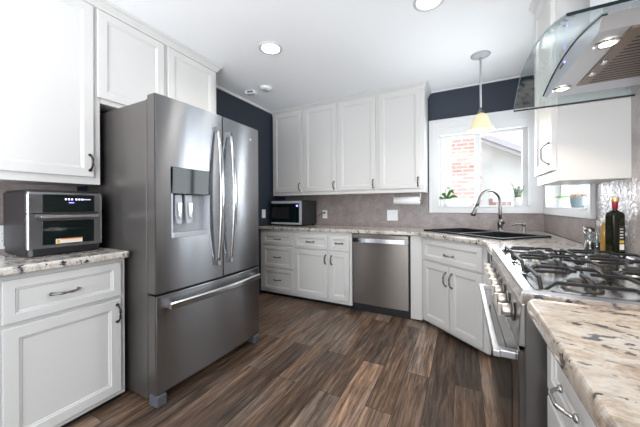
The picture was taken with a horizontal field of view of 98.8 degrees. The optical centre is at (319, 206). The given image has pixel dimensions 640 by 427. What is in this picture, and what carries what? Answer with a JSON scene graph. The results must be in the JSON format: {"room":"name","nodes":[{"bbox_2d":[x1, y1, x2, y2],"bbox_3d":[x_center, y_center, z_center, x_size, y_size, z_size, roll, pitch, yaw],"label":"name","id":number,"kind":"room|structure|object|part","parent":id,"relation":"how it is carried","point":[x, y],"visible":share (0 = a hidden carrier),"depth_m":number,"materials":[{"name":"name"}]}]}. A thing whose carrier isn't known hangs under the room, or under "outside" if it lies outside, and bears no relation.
{"room":"kitchen","nodes":[
{"label":"kitchen","id":0,"kind":"room"},
{"bbox_2d":[77,88,284,293],"bbox_3d":[-2.068,-0.079,1.460,0.160,2.527,6.685,0,0,27],"label":"wall","id":1,"kind":"structure","parent":0,"point":[228,106],"depth_m":3.71,"materials":[{"name":"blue paint"}]},
{"bbox_2d":[0,225,4,248],"bbox_3d":[-1.887,0.183,1.606,0.008,0.140,0.115,0,0,27],"label":"outlet","id":2,"kind":"object","parent":1,"relation":"attached to","point":[1,226],"visible":0.15,"depth_m":1.62,"materials":[{"name":"white plastic"}]},
{"bbox_2d":[0,183,76,252],"bbox_3d":[-2.213,0.065,0.997,0.008,0.420,2.130,0,0,27],"label":"backsplash","id":3,"kind":"structure","parent":1,"relation":"attached to","point":[4,187],"depth_m":1.69,"materials":[{"name":"tile"}]},
{"bbox_2d":[0,0,99,186],"bbox_3d":[-1.700,-0.713,1.573,0.387,1.150,0.628,0,0,27],"label":"upper cabinet","id":4,"kind":"object","parent":1,"relation":"attached to","point":[50,106],"visible":1,"depth_m":1.56,"materials":[{"name":"grey paint"}]},
{"bbox_3d":[-1.429,-0.274,1.716,0.041,0.112,0.018,0,0,27],"label":"handle","id":5,"kind":"part","parent":4,"relation":"part of","materials":[{"name":"grey metal"}]},
{"bbox_2d":[96,9,215,113],"bbox_3d":[-1.359,-0.982,2.278,0.346,0.615,0.975,0,0,27],"label":"upper cabinet","id":6,"kind":"object","parent":1,"relation":"attached to","point":[131,65],"visible":0.57,"depth_m":2.00,"materials":[{"name":"grey paint"}]},
{"bbox_3d":[-1.336,-0.989,1.967,0.020,0.570,0.445,0,0,27],"label":"door","id":7,"kind":"part","parent":6,"relation":"part of","materials":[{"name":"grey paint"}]},
{"bbox_2d":[83,0,222,72],"bbox_3d":[-1.658,-1.313,1.684,0.371,0.061,2.387,0,0,27],"label":"trim","id":8,"kind":"structure","parent":6,"relation":"on","point":[105,6],"depth_m":2.06,"materials":[{"name":"grey paint"}]},
{"bbox_3d":[-1.112,-0.991,2.399,0.020,0.570,0.462,0,0,27],"label":"door","id":9,"kind":"part","parent":6,"relation":"part of","materials":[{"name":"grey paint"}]},
{"bbox_2d":[262,210,265,217],"bbox_3d":[-0.772,0.103,3.771,0.008,0.115,0.072,0,0,27],"label":"outlet","id":10,"kind":"object","parent":1,"relation":"attached to","point":[263,211],"visible":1,"depth_m":3.77,"materials":[{"name":"white plastic"}]},
{"bbox_2d":[66,293,497,426],"bbox_3d":[-0.620,1.227,0.621,3.493,0.100,6.845,0,0,27],"label":"floor","id":11,"kind":"structure","parent":0,"point":[311,364],"depth_m":1.84,"materials":[{"name":"brown wood"}]},
{"bbox_2d":[0,258,124,426],"bbox_3d":[-1.548,0.747,1.575,0.641,0.870,0.515,0,0,27],"label":"base cabinet","id":12,"kind":"object","parent":11,"relation":"on","point":[62,330],"visible":0.97,"depth_m":1.41,"materials":[{"name":"grey paint"}]},
{"bbox_3d":[-1.315,0.436,1.441,0.020,0.200,0.481,0,0,27],"label":"drawer","id":13,"kind":"part","parent":12,"relation":"part of","materials":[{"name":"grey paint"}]},
{"bbox_3d":[-1.298,0.439,1.408,0.042,0.018,0.128,0,0,27],"label":"handle","id":14,"kind":"part","parent":12,"relation":"part of","materials":[{"name":"silver metal"}]},
{"bbox_3d":[-1.187,0.635,1.621,0.041,0.117,0.018,0,0,27],"label":"handle","id":15,"kind":"part","parent":12,"relation":"part of","materials":[{"name":"grey metal"}]},
{"bbox_2d":[87,93,260,407],"bbox_3d":[-1.059,0.253,2.157,0.889,1.853,0.909,0,0,27],"label":"refrigerator","id":16,"kind":"object","parent":11,"relation":"on","point":[178,187],"visible":1,"depth_m":1.76,"materials":[{"name":"grey metal"}]},
{"bbox_3d":[-0.879,0.028,1.721,0.006,0.100,0.026,0,0,27],"label":"dispenser lever","id":17,"kind":"part","parent":16,"relation":"part of","materials":[{"name":"silver metal"}]},
{"bbox_3d":[-0.869,-0.073,1.820,0.091,1.173,0.482,0,0,27],"label":"door","id":18,"kind":"part","parent":16,"relation":"part of","materials":[{"name":"silver metal"}]},
{"bbox_3d":[-0.844,0.028,1.787,0.006,0.100,0.026,0,0,27],"label":"dispenser lever","id":19,"kind":"part","parent":16,"relation":"part of","materials":[{"name":"silver metal"}]},
{"bbox_3d":[-0.851,-0.157,1.800,0.052,0.170,0.277,0,0,27],"label":"dispenser panel","id":20,"kind":"part","parent":16,"relation":"part of","materials":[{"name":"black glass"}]},
{"bbox_3d":[-0.767,0.815,2.007,0.091,0.575,0.904,0,0,27],"label":"freezer drawer","id":21,"kind":"part","parent":16,"relation":"part of","materials":[{"name":"silver metal"}]},
{"bbox_3d":[-0.713,-0.075,1.947,0.077,0.985,0.044,0,0,27],"label":"handle","id":22,"kind":"part","parent":16,"relation":"part of","materials":[{"name":"silver metal"}]},
{"bbox_3d":[-0.657,-0.070,2.054,0.077,0.975,0.044,0,0,27],"label":"handle","id":23,"kind":"part","parent":16,"relation":"part of","materials":[{"name":"silver metal"}]},
{"bbox_3d":[-0.659,-0.074,2.225,0.091,1.173,0.414,0,0,27],"label":"door","id":24,"kind":"part","parent":16,"relation":"part of","materials":[{"name":"silver metal"}]},
{"bbox_2d":[261,229,295,297],"bbox_3d":[-0.436,0.741,3.823,0.535,0.870,0.661,0,0,27],"label":"base cabinet","id":25,"kind":"object","parent":11,"relation":"on","point":[277,246],"visible":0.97,"depth_m":3.56,"materials":[{"name":"grey paint"}]},
{"bbox_3d":[-0.548,0.659,3.565,0.465,0.275,0.020,0,0,27],"label":"drawer","id":26,"kind":"part","parent":25,"relation":"part of","materials":[{"name":"grey paint"}]},
{"bbox_3d":[-0.549,0.424,3.565,0.465,0.155,0.020,0,0,27],"label":"drawer","id":27,"kind":"part","parent":25,"relation":"part of","materials":[{"name":"grey paint"}]},
{"bbox_3d":[-0.546,0.954,3.565,0.465,0.275,0.020,0,0,27],"label":"drawer","id":28,"kind":"part","parent":25,"relation":"part of","materials":[{"name":"grey paint"}]},
{"bbox_2d":[294,231,353,308],"bbox_3d":[0.145,0.738,3.521,0.775,0.870,0.661,0,0,27],"label":"base cabinet","id":29,"kind":"object","parent":11,"relation":"on","point":[323,261],"visible":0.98,"depth_m":3.24,"materials":[{"name":"grey paint"}]},
{"bbox_3d":[-0.113,0.430,3.339,0.463,0.170,0.020,0,0,27],"label":"drawer","id":30,"kind":"part","parent":29,"relation":"part of","materials":[{"name":"grey paint"}]},
{"bbox_3d":[-0.112,0.812,3.339,0.463,0.555,0.020,0,0,27],"label":"door","id":31,"kind":"part","parent":29,"relation":"part of","materials":[{"name":"grey paint"}]},
{"bbox_3d":[0.223,0.428,3.164,0.245,0.170,0.020,0,0,27],"label":"drawer","id":32,"kind":"part","parent":29,"relation":"part of","materials":[{"name":"grey paint"}]},
{"bbox_3d":[0.225,0.810,3.164,0.245,0.555,0.020,0,0,27],"label":"door","id":33,"kind":"part","parent":29,"relation":"part of","materials":[{"name":"grey paint"}]},
{"bbox_2d":[352,233,410,318],"bbox_3d":[0.761,0.738,3.176,0.618,0.865,0.614,0,0,27],"label":"dishwasher","id":34,"kind":"object","parent":11,"relation":"on","point":[381,263],"visible":1,"depth_m":2.92,"materials":[{"name":"silver metal"}]},
{"bbox_3d":[0.626,0.369,2.919,0.604,0.047,0.034,0,0,27],"label":"handle","id":35,"kind":"part","parent":34,"relation":"part of","materials":[{"name":"silver metal"}]},
{"bbox_2d":[410,236,422,319],"bbox_3d":[1.113,0.723,3.044,0.113,0.850,0.585,0,0,27],"label":"filler panel","id":36,"kind":"object","parent":11,"relation":"on","point":[415,241],"visible":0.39,"depth_m":2.78,"materials":[{"name":"grey paint"}]},
{"bbox_2d":[422,237,490,355],"bbox_3d":[1.530,0.731,2.548,1.080,0.870,1.070,0,0,27],"label":"base cabinet","id":37,"kind":"object","parent":11,"relation":"on","point":[453,272],"visible":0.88,"depth_m":2.33,"materials":[{"name":"grey paint"}]},
{"bbox_2d":[259,224,600,255],"bbox_3d":[0.500,0.281,2.797,3.159,0.040,1.606,0,0,27],"label":"countertop","id":38,"kind":"structure","parent":37,"relation":"on","point":[555,242],"depth_m":2.60,"materials":[{"name":"stone"}]},
{"bbox_2d":[271,200,315,225],"bbox_3d":[-0.372,0.093,3.905,0.510,0.345,0.412,0,0,27],"label":"microwave","id":39,"kind":"object","parent":38,"relation":"on","point":[287,212],"visible":0.98,"depth_m":3.73,"materials":[{"name":"black plastic"}]},
{"bbox_3d":[-0.506,0.091,3.755,0.390,0.254,0.006,0,0,27],"label":"door glass","id":40,"kind":"part","parent":39,"relation":"part of","materials":[{"name":"black glass"}]},
{"bbox_3d":[-0.463,-0.055,3.730,0.490,0.033,0.006,0,0,27],"label":"trim","id":41,"kind":"part","parent":39,"relation":"part of","materials":[{"name":"grey plastic"}]},
{"bbox_3d":[-0.462,0.233,3.730,0.490,0.023,0.006,0,0,27],"label":"trim","id":42,"kind":"part","parent":39,"relation":"part of","materials":[{"name":"grey plastic"}]},
{"bbox_3d":[-0.456,0.086,3.743,0.510,0.330,0.022,0,0,27],"label":"frame","id":43,"kind":"part","parent":39,"relation":"part of","materials":[{"name":"silver plastic"}]},
{"bbox_3d":[-0.304,0.090,3.650,0.055,0.254,0.007,0,0,27],"label":"control panel","id":44,"kind":"part","parent":39,"relation":"part of","materials":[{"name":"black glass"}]},
{"bbox_3d":[-0.260,0.090,3.622,0.034,0.260,0.012,0,0,27],"label":"handle","id":45,"kind":"part","parent":39,"relation":"part of","materials":[{"name":"grey plastic"}]},
{"bbox_2d":[424,228,550,239],"bbox_3d":[1.500,0.345,2.586,0.553,0.202,0.900,0,0,-18],"label":"sink","id":46,"kind":"object","parent":38,"relation":"in","point":[490,234],"visible":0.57,"depth_m":2.56,"materials":[{"name":"black"}]},
{"bbox_3d":[1.417,0.349,2.784,0.444,0.196,0.396,0,0,-18],"label":"bowl","id":47,"kind":"part","parent":46,"relation":"part of","materials":[{"name":"black"}]},
{"bbox_3d":[1.550,0.348,2.376,0.444,0.196,0.396,0,0,-18],"label":"bowl","id":48,"kind":"part","parent":46,"relation":"part of","materials":[{"name":"black"}]},
{"bbox_2d":[471,189,504,230],"bbox_3d":[1.648,0.043,2.666,0.342,0.424,0.120,0,0,-8],"label":"kitchen faucet","id":49,"kind":"object","parent":38,"relation":"on","point":[500,222],"visible":0.9,"depth_m":2.69,"materials":[{"name":"silver metal"}]},
{"bbox_3d":[1.660,-0.017,2.698,0.280,0.304,0.034,0,0,-7],"label":"spout","id":50,"kind":"part","parent":49,"relation":"part of","materials":[{"name":"silver metal"}]},
{"bbox_2d":[512,223,527,233],"bbox_3d":[1.835,0.205,2.516,0.133,0.099,0.056,0,0,-7],"label":"soap dispenser","id":51,"kind":"object","parent":38,"relation":"on","point":[522,224],"visible":0.89,"depth_m":2.52,"materials":[{"name":"silver metal"}]},
{"bbox_2d":[583,226,592,249],"bbox_3d":[1.577,0.187,1.613,0.048,0.138,0.048,0,0,27],"label":"salt shaker","id":52,"kind":"object","parent":38,"relation":"on","point":[584,227],"visible":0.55,"depth_m":1.61,"materials":[{"name":"silver glass"}]},
{"bbox_2d":[584,228,595,249],"bbox_3d":[1.494,0.188,1.518,0.048,0.138,0.048,0,0,27],"label":"pepper shaker","id":53,"kind":"object","parent":38,"relation":"on","point":[589,246],"visible":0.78,"depth_m":1.51,"materials":[{"name":"silver glass"}]},
{"bbox_3d":[1.493,0.129,1.518,0.046,0.021,0.046,0,0,27],"label":"lid","id":54,"kind":"part","parent":53,"relation":"part of","materials":[{"name":"silver metal"}]},
{"bbox_2d":[590,233,599,250],"bbox_3d":[1.565,0.200,1.548,0.063,0.112,0.063,0,0,-18],"label":"cruet","id":55,"kind":"object","parent":38,"relation":"on","point":[597,245],"visible":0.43,"depth_m":1.53,"materials":[{"name":"clear glass"}]},
{"bbox_2d":[600,218,604,253],"bbox_3d":[1.536,0.160,1.481,0.034,0.192,0.034,0,0,27],"label":"vinegar bottle","id":56,"kind":"object","parent":38,"relation":"on","point":[602,228],"visible":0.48,"depth_m":1.48,"materials":[{"name":"yellow glass"}]},
{"bbox_2d":[605,198,624,253],"bbox_3d":[1.505,0.107,1.399,0.055,0.300,0.056,0,0,10],"label":"oil bottle","id":57,"kind":"object","parent":38,"relation":"on","point":[614,219],"visible":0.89,"depth_m":1.38,"materials":[{"name":"green glass"}]},
{"bbox_3d":[1.079,0.816,2.558,0.020,0.565,0.320,0,0,-21],"label":"door","id":58,"kind":"part","parent":37,"relation":"part of","materials":[{"name":"grey paint"}]},
{"bbox_3d":[1.121,0.648,2.363,0.042,0.137,0.018,0,0,-21],"label":"handle","id":59,"kind":"part","parent":37,"relation":"part of","materials":[{"name":"silver metal"}]},
{"bbox_3d":[1.135,0.418,2.406,0.020,0.190,0.645,0,0,-21],"label":"drawer","id":60,"kind":"part","parent":37,"relation":"part of","materials":[{"name":"grey paint"}]},
{"bbox_3d":[1.158,0.413,2.415,0.030,0.230,0.705,0,0,-21],"label":"frame","id":61,"kind":"part","parent":37,"relation":"part of","materials":[{"name":"grey paint"}]},
{"bbox_3d":[1.195,0.816,2.253,0.020,0.565,0.317,0,0,-21],"label":"door","id":62,"kind":"part","parent":37,"relation":"part of","materials":[{"name":"grey paint"}]},
{"bbox_2d":[489,256,490,353],"bbox_3d":[1.391,0.732,1.728,0.591,0.870,0.505,0,0,27],"label":"base cabinet","id":63,"kind":"object","parent":11,"relation":"on","point":[490,256],"visible":0.09,"depth_m":2.02,"materials":[{"name":"grey paint"}]},
{"bbox_2d":[479,245,639,426],"bbox_3d":[1.036,0.691,1.096,0.657,0.956,0.914,0,0,27],"label":"gas range","id":64,"kind":"object","parent":11,"relation":"on","point":[516,275],"visible":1,"depth_m":0.92,"materials":[{"name":"grey metal"}]},
{"bbox_3d":[0.815,1.015,1.208,0.030,0.100,0.896,0,0,27],"label":"panel","id":65,"kind":"part","parent":64,"relation":"part of","materials":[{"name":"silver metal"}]},
{"bbox_3d":[0.812,0.690,1.208,0.032,0.530,0.896,0,0,27],"label":"oven door","id":66,"kind":"part","parent":64,"relation":"part of","materials":[{"name":"silver metal"}]},
{"bbox_3d":[0.817,0.345,1.208,0.042,0.139,0.906,0,0,27],"label":"control panel","id":67,"kind":"part","parent":64,"relation":"part of","materials":[{"name":"silver metal"}]},
{"bbox_3d":[0.636,0.346,0.908,0.006,0.060,0.060,0,0,27],"label":"knob","id":68,"kind":"part","parent":64,"relation":"part of","materials":[{"name":"grey metal"}]},
{"bbox_3d":[0.963,0.252,1.132,0.125,0.017,0.125,0,0,27],"label":"burner","id":69,"kind":"part","parent":64,"relation":"part of","materials":[{"name":"black metal"}]},
{"bbox_2d":[492,248,639,310],"bbox_3d":[1.065,0.263,1.079,0.587,0.039,0.914,0,0,27],"label":"cooktop","id":70,"kind":"object","parent":64,"relation":"in","point":[525,287],"depth_m":0.94,"materials":[{"name":"silver metal"}]},
{"bbox_3d":[0.824,0.252,0.864,0.105,0.017,0.105,0,0,27],"label":"burner","id":71,"kind":"part","parent":64,"relation":"part of","materials":[{"name":"black metal"}]},
{"bbox_2d":[547,346,595,426],"bbox_3d":[0.666,0.738,0.304,0.558,0.865,0.800,0,0,27],"label":"base cabinet","id":72,"kind":"object","parent":11,"relation":"on","point":[565,408],"visible":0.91,"depth_m":0.63,"materials":[{"name":"grey paint"}]},
{"bbox_3d":[0.545,0.806,0.581,0.020,0.590,0.360,0,0,27],"label":"door","id":73,"kind":"part","parent":72,"relation":"part of","materials":[{"name":"grey paint"}]},
{"bbox_3d":[0.522,0.423,0.598,0.032,0.017,0.118,0,0,27],"label":"handle","id":74,"kind":"part","parent":72,"relation":"part of","materials":[{"name":"silver metal"}]},
{"bbox_3d":[-1.872,0.748,0.951,0.641,0.870,0.880,0,0,27],"label":"base cabinet","id":75,"kind":"object","parent":11,"relation":"on","visible":0},
{"bbox_2d":[0,247,128,276],"bbox_3d":[-1.857,0.293,0.993,0.638,0.040,1.850,0,0,27],"label":"countertop","id":76,"kind":"structure","parent":75,"relation":"on","point":[10,264],"depth_m":1.42,"materials":[{"name":"stone"}]},
{"bbox_2d":[3,189,101,256],"bbox_3d":[-1.595,0.091,1.653,0.415,0.362,0.340,0,0,27],"label":"toaster oven","id":77,"kind":"object","parent":76,"relation":"on","point":[35,222],"visible":1,"depth_m":1.53,"materials":[{"name":"black metal"}]},
{"bbox_3d":[-1.462,0.135,1.584,0.034,0.186,0.340,0,0,27],"label":"door","id":78,"kind":"part","parent":77,"relation":"part of","materials":[{"name":"black glass"}]},
{"bbox_3d":[-1.429,0.054,1.570,0.043,0.019,0.255,0,0,27],"label":"handle","id":79,"kind":"part","parent":77,"relation":"part of","materials":[{"name":"silver metal"}]},
{"bbox_3d":[0.233,0.740,-0.531,0.558,0.865,1.070,0,0,27],"label":"base cabinet","id":80,"kind":"object","parent":11,"relation":"on","visible":0},
{"bbox_2d":[527,299,639,426],"bbox_3d":[0.416,0.284,-0.169,0.574,0.045,1.883,0,0,27],"label":"countertop","id":81,"kind":"structure","parent":80,"relation":"on","point":[597,349],"depth_m":0.49,"materials":[{"name":"stone"}]},
{"bbox_2d":[107,0,534,111],"bbox_3d":[-0.633,-1.400,0.621,3.493,0.100,6.845,0,0,27],"label":"ceiling","id":82,"kind":"structure","parent":0,"point":[332,49],"depth_m":2.24,"materials":[{"name":"white paint"}]},
{"bbox_2d":[245,90,256,95],"bbox_3d":[-0.812,-1.331,3.222,0.120,0.037,0.083,0,0,10],"label":"fire alarm","id":83,"kind":"object","parent":82,"relation":"attached to","point":[248,92],"visible":1,"depth_m":3.20,"materials":[{"name":"white plastic"}]},
{"bbox_2d":[260,85,271,91],"bbox_3d":[-0.616,-1.332,3.122,0.140,0.035,0.140,0,0,27],"label":"smoke detector","id":84,"kind":"object","parent":82,"relation":"attached to","point":[265,88],"visible":1,"depth_m":3.08,"materials":[{"name":"white plastic"}]},
{"bbox_2d":[259,41,281,54],"bbox_3d":[-0.422,-1.347,2.346,0.196,0.007,0.196,0,0,27],"label":"recessed light","id":85,"kind":"object","parent":82,"relation":"in","point":[270,48],"visible":1,"depth_m":2.34,"materials":[{"name":"white paint"}]},
{"bbox_2d":[413,0,443,11],"bbox_3d":[0.719,-1.353,1.809,0.196,0.007,0.196,0,0,27],"label":"recessed light","id":86,"kind":"object","parent":82,"relation":"in","point":[419,5],"visible":1,"depth_m":1.84,"materials":[{"name":"white paint"}]},
{"bbox_2d":[467,50,494,133],"bbox_3d":[1.446,-1.021,2.469,0.220,0.678,0.220,0,0,27],"label":"pendant lamp","id":87,"kind":"object","parent":82,"relation":"hanging from","point":[481,123],"visible":1,"depth_m":2.45,"materials":[{"name":"beige glass"}]},
{"bbox_3d":[1.446,-1.108,2.469,0.016,0.475,0.015,0,0,27],"label":"rod","id":88,"kind":"part","parent":87,"relation":"part of","materials":[{"name":"grey plastic"}]},
{"bbox_3d":[1.448,-0.756,2.469,0.220,0.148,0.220,0,0,27],"label":"lamp shade","id":89,"kind":"part","parent":87,"relation":"part of","materials":[{"name":"beige glass"}]},
{"bbox_2d":[317,75,544,231],"bbox_3d":[0.985,-0.094,3.550,3.333,2.527,0.160,0,0,27],"label":"wall","id":90,"kind":"structure","parent":0,"point":[498,96],"depth_m":3.04,"materials":[{"name":"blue paint"}]},
{"bbox_2d":[273,111,308,196],"bbox_3d":[-0.389,-0.722,3.950,0.515,1.145,0.387,0,0,27],"label":"upper cabinet","id":91,"kind":"object","parent":90,"relation":"attached to","point":[288,128],"visible":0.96,"depth_m":3.81,"materials":[{"name":"grey paint"}]},
{"bbox_2d":[303,104,339,195],"bbox_3d":[0.061,-0.724,3.716,0.500,1.145,0.387,0,0,27],"label":"upper cabinet","id":92,"kind":"object","parent":90,"relation":"attached to","point":[320,123],"visible":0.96,"depth_m":3.58,"materials":[{"name":"grey paint"}]},
{"bbox_2d":[319,210,326,217],"bbox_3d":[0.038,0.114,3.919,0.128,0.115,0.043,0,0,27],"label":"outlet","id":93,"kind":"object","parent":90,"relation":"attached to","point":[324,211],"visible":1,"depth_m":3.92,"materials":[{"name":"white plastic"}]},
{"bbox_2d":[337,96,379,194],"bbox_3d":[0.514,-0.726,3.481,0.520,1.145,0.387,0,0,27],"label":"upper cabinet","id":94,"kind":"object","parent":90,"relation":"attached to","point":[357,120],"visible":0.98,"depth_m":3.34,"materials":[{"name":"grey paint"}]},
{"bbox_2d":[216,73,533,113],"bbox_3d":[0.497,-1.341,2.795,3.173,0.028,1.625,0,0,27],"label":"trim","id":95,"kind":"structure","parent":90,"relation":"attached to","point":[217,86],"depth_m":3.17,"materials":[{"name":"white paint"}]},
{"bbox_2d":[387,210,397,220],"bbox_3d":[0.918,0.114,3.481,0.135,0.135,0.009,0,0,27],"label":"switch plate","id":96,"kind":"object","parent":90,"relation":"attached to","point":[392,215],"visible":1,"depth_m":3.48,"materials":[{"name":"white plastic"}]},
{"bbox_2d":[378,88,427,193],"bbox_3d":[0.975,-0.728,3.241,0.520,1.145,0.387,0,0,27],"label":"upper cabinet","id":97,"kind":"object","parent":90,"relation":"attached to","point":[402,115],"visible":1,"depth_m":3.11,"materials":[{"name":"grey paint"}]},
{"bbox_2d":[271,80,430,116],"bbox_3d":[0.315,-1.323,3.595,2.097,0.061,0.371,0,0,27],"label":"trim","id":98,"kind":"structure","parent":97,"relation":"on","point":[422,84],"depth_m":3.31,"materials":[{"name":"grey paint"}]},
{"bbox_2d":[285,192,543,230],"bbox_3d":[0.876,0.045,3.513,3.173,0.430,0.008,0,0,27],"label":"backsplash","id":99,"kind":"structure","parent":90,"relation":"attached to","point":[355,210],"depth_m":3.43,"materials":[{"name":"tile"}]},
{"bbox_2d":[429,107,542,212],"bbox_3d":[1.833,-0.470,3.108,1.096,1.090,0.222,0,0,27],"label":"window","id":100,"kind":"structure","parent":90,"relation":"in","point":[508,121],"depth_m":3.07,"materials":[{"name":"white paint"}]},
{"bbox_2d":[439,187,456,206],"bbox_3d":[1.483,-0.111,3.206,0.100,0.229,0.208,0,0,-42],"label":"potted orchid","id":101,"kind":"object","parent":100,"relation":"on","point":[446,200],"visible":1,"depth_m":3.19,"materials":[{"name":"white ceramic"}]},
{"bbox_3d":[1.480,-0.040,3.209,0.100,0.088,0.100,0,0,27],"label":"pot","id":102,"kind":"part","parent":101,"relation":"part of","materials":[{"name":"white ceramic"}]},
{"bbox_3d":[1.825,-0.413,3.116,0.860,0.845,0.055,0,0,27],"label":"frame","id":103,"kind":"part","parent":100,"relation":"part of","materials":[{"name":"white paint"}]},
{"bbox_3d":[1.796,0.006,3.057,0.860,0.008,0.088,0,0,27],"label":"sill","id":104,"kind":"part","parent":100,"relation":"part of","materials":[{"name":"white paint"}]},
{"bbox_2d":[511,183,523,205],"bbox_3d":[2.085,-0.122,2.897,0.107,0.245,0.117,0,0,-4],"label":"potted snake plant","id":105,"kind":"object","parent":100,"relation":"on","point":[517,200],"visible":0.94,"depth_m":2.87,"materials":[{"name":"green plant"}]},
{"bbox_3d":[2.086,-0.046,2.900,0.106,0.094,0.106,0,0,27],"label":"pot","id":106,"kind":"part","parent":105,"relation":"part of","materials":[{"name":"white ceramic"}]},
{"bbox_3d":[0.853,-0.094,-0.147,0.160,2.527,6.525,0,0,27],"label":"wall","id":107,"kind":"structure","parent":0,"visible":0},
{"bbox_2d":[543,184,595,218],"bbox_3d":[2.069,-0.429,2.199,0.220,1.015,1.172,0,0,27],"label":"window","id":108,"kind":"structure","parent":107,"relation":"in","point":[550,193],"depth_m":2.22,"materials":[{"name":"glass"}]},
{"bbox_2d":[555,195,568,206],"bbox_3d":[2.168,-0.043,2.446,0.107,0.107,0.113,0,0,27],"label":"potted succulent","id":109,"kind":"object","parent":108,"relation":"on","point":[561,201],"visible":0.91,"depth_m":2.42,"materials":[{"name":"white ceramic"}]},
{"bbox_3d":[2.031,0.015,2.224,0.116,0.008,1.020,0,0,27],"label":"sill","id":110,"kind":"part","parent":108,"relation":"part of","materials":[{"name":"white paint"}]},
{"bbox_3d":[2.098,-0.409,2.188,0.040,0.855,1.020,0,0,27],"label":"frame","id":111,"kind":"part","parent":108,"relation":"part of","materials":[{"name":"white paint"}]},
{"bbox_2d":[569,194,586,207],"bbox_3d":[1.998,-0.043,2.117,0.108,0.107,0.113,0,0,27],"label":"potted succulent","id":112,"kind":"object","parent":108,"relation":"on","point":[576,200],"visible":0.98,"depth_m":2.09,"materials":[{"name":"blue ceramic"}]},
{"bbox_2d":[544,214,595,243],"bbox_3d":[2.004,0.167,2.248,0.008,0.175,1.197,0,0,27],"label":"backsplash","id":113,"kind":"structure","parent":107,"relation":"attached to","point":[571,228],"depth_m":2.11,"materials":[{"name":"tile"}]},
{"bbox_2d":[513,0,639,111],"bbox_3d":[1.085,-0.938,1.040,0.494,0.837,0.877,0,0,27],"label":"range hood","id":114,"kind":"object","parent":107,"relation":"attached to","point":[606,55],"visible":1,"depth_m":1.00,"materials":[{"name":"clear glass"}]},
{"bbox_2d":[599,40,616,47],"bbox_3d":[0.932,-0.526,0.889,0.042,0.004,0.042,0,0,27],"label":"lamp","id":115,"kind":"object","parent":114,"relation":"on","point":[602,43],"depth_m":0.88,"materials":[{"name":"beige"}]},
{"bbox_2d":[534,0,630,185],"bbox_3d":[1.479,-0.721,1.621,0.348,1.165,0.445,0,0,27],"label":"upper cabinet","id":116,"kind":"object","parent":107,"relation":"attached to","point":[587,142],"visible":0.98,"depth_m":1.45,"materials":[{"name":"grey paint"}]},
{"bbox_2d":[529,0,540,13],"bbox_3d":[1.475,-1.329,1.598,0.331,0.061,0.488,0,0,27],"label":"trim","id":117,"kind":"structure","parent":116,"relation":"on","point":[534,5],"depth_m":1.82,"materials":[{"name":"grey paint"}]},
{"bbox_3d":[1.368,-0.738,1.676,0.020,1.080,0.390,0,0,27],"label":"door","id":118,"kind":"part","parent":116,"relation":"part of","materials":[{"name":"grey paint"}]},
{"bbox_3d":[1.275,-0.297,1.557,0.040,0.137,0.018,0,0,27],"label":"handle","id":119,"kind":"part","parent":116,"relation":"part of","materials":[{"name":"silver metal"}]},
{"bbox_2d":[596,85,639,257],"bbox_3d":[0.912,-0.236,0.151,0.008,0.990,3.510,0,0,27],"label":"backsplash","id":120,"kind":"structure","parent":107,"relation":"attached to","point":[627,191],"depth_m":1.35,"materials":[{"name":"silver metal"}]},
{"bbox_3d":[1.017,-0.103,3.218,0.330,0.106,0.028,0,0,27],"label":"paper towel holder","id":121,"kind":"object","parent":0,"visible":0},
{"bbox_2d":[393,197,419,204],"bbox_3d":[1.017,-0.066,3.218,0.290,0.090,0.090,0,0,27],"label":"paper towel roll","id":122,"kind":"object","parent":121,"relation":"hanging from","point":[397,200],"visible":0.94,"depth_m":3.18,"materials":[{"name":"white paper"}]},
{"label":"outside","id":123,"kind":"structure","parent":0,"visible":0},
{"bbox_3d":[4.520,1.311,6.521,14.000,0.280,8.265,0,0,27],"label":"yard","id":124,"kind":"structure","parent":123,"visible":0},
{"bbox_2d":[452,136,481,205],"bbox_3d":[2.751,-0.930,5.161,0.466,4.220,0.500,0,0,27],"label":"brick chimney","id":125,"kind":"object","parent":124,"relation":"on","point":[463,173],"visible":0.25,"depth_m":4.96,"materials":[{"name":"brick"}]},
{"bbox_2d":[489,199,510,204],"bbox_3d":[3.523,0.516,4.966,0.790,1.320,0.100,0,0,27],"label":"picket fence","id":126,"kind":"object","parent":124,"relation":"on","point":[491,202],"visible":0.17,"depth_m":5.07,"materials":[{"name":"white wood"}]},
{"bbox_2d":[442,134,586,205],"bbox_3d":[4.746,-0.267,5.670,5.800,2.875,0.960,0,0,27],"label":"neighbor house","id":127,"kind":"structure","parent":124,"relation":"on","point":[501,156],"depth_m":6.21,"materials":[{"name":"white paint"}]}
]}

